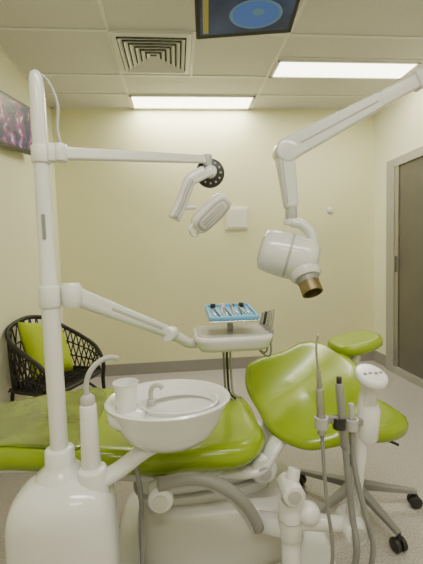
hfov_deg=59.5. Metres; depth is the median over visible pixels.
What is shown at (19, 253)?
wall
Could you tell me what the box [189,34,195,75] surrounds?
bar
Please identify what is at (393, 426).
stool
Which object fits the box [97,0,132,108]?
bar
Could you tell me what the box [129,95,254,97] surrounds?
rim
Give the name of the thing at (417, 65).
rim
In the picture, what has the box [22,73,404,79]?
bar
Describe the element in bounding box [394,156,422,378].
door
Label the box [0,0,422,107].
ceiling
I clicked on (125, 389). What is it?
plastic cup
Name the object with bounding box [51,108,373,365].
wall
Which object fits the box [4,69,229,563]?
unit
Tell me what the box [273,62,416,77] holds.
ceiling light
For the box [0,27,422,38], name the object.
bar
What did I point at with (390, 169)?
door frame
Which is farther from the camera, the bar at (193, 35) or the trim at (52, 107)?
the trim at (52, 107)
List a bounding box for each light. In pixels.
[45,142,230,237]
[132,97,251,107]
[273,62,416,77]
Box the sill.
[393,366,422,387]
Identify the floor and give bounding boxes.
[0,361,422,563]
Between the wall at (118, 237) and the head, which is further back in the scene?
the wall at (118, 237)
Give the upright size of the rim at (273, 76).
0.015 m
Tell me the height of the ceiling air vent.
0.034 m
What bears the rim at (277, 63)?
attached to the ceiling
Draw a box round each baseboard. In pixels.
[96,351,372,376]
[373,350,385,366]
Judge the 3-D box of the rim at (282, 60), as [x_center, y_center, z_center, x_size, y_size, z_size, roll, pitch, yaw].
[1.089,-1.722,2.890,1.160,0.015,0.020,-2,4,-5]
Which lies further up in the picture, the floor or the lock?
the lock
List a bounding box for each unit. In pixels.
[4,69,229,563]
[257,66,422,297]
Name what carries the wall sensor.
attached to the wall at (118, 237)
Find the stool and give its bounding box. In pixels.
[299,399,422,553]
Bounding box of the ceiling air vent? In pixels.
[109,30,191,73]
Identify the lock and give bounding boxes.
[392,255,396,271]
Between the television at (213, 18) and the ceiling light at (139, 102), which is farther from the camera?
the ceiling light at (139, 102)
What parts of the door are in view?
stile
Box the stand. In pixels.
[258,334,387,563]
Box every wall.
[0,49,64,403]
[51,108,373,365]
[374,89,422,354]
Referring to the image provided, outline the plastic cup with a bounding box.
[112,378,137,412]
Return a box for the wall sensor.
[327,207,333,212]
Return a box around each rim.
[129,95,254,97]
[133,108,248,109]
[270,59,280,76]
[270,76,399,79]
[278,59,420,63]
[400,62,421,79]
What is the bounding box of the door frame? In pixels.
[386,159,394,371]
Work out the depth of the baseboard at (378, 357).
3.96 m
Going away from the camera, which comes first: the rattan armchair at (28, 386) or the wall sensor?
the rattan armchair at (28, 386)
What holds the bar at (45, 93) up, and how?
attached to the ceiling
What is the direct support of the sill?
attached to the wall at (398, 126)
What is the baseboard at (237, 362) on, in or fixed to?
attached to the wall at (118, 237)
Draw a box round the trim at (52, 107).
[52,107,343,109]
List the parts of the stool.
leg, leg, leg, leg, seat, caster stem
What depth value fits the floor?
2.06 m
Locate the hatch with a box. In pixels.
[227,209,245,227]
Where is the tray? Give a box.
[61,282,274,400]
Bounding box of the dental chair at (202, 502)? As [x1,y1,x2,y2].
[0,330,382,563]
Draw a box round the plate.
[225,207,247,229]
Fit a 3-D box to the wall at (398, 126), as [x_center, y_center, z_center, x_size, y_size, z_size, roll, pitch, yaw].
[2.089,-0.270,1.006,0.100,2.700,6.050,-2,4,-5]
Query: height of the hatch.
0.190 m
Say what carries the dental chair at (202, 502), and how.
on the floor
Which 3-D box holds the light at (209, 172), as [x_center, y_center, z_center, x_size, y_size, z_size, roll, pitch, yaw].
[-0.201,-0.324,1.284,0.588,0.329,0.427,-2,4,-5]
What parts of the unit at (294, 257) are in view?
fore arm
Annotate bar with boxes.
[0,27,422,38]
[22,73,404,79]
[45,93,367,96]
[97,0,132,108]
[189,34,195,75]
[250,0,307,108]
[276,57,422,61]
[393,62,422,84]
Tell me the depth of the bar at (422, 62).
3.10 m
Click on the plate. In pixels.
(246, 208)
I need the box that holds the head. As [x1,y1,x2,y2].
[394,146,422,166]
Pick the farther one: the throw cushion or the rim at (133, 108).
the rim at (133, 108)
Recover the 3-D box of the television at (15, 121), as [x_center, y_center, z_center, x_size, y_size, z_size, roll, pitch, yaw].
[-1.381,-1.083,2.575,0.138,0.425,0.757,-2,4,-2]
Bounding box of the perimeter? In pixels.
[0,45,51,107]
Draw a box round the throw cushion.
[18,322,72,379]
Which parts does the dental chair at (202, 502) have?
seat, housing trim, armrest, floor plate, backrest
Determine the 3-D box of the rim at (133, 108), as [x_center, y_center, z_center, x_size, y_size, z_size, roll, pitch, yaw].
[-0.196,-1.741,3.705,1.170,0.015,0.020,-2,4,-5]
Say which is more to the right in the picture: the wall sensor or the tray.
the wall sensor
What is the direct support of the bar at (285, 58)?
attached to the ceiling
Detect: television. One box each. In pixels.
[0,90,31,154]
[194,0,299,38]
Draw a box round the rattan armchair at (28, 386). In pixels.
[4,315,105,401]
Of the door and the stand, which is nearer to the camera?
the stand
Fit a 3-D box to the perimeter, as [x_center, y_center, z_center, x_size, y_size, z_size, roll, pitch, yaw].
[-1.277,-1.486,0.607,0.020,0.006,6.050,-2,4,-5]
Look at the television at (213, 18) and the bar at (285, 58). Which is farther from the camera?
the bar at (285, 58)
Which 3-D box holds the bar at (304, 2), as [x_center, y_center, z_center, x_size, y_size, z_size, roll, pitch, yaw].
[0.683,-1.561,0.785,0.024,0.006,6.050,-2,4,-5]

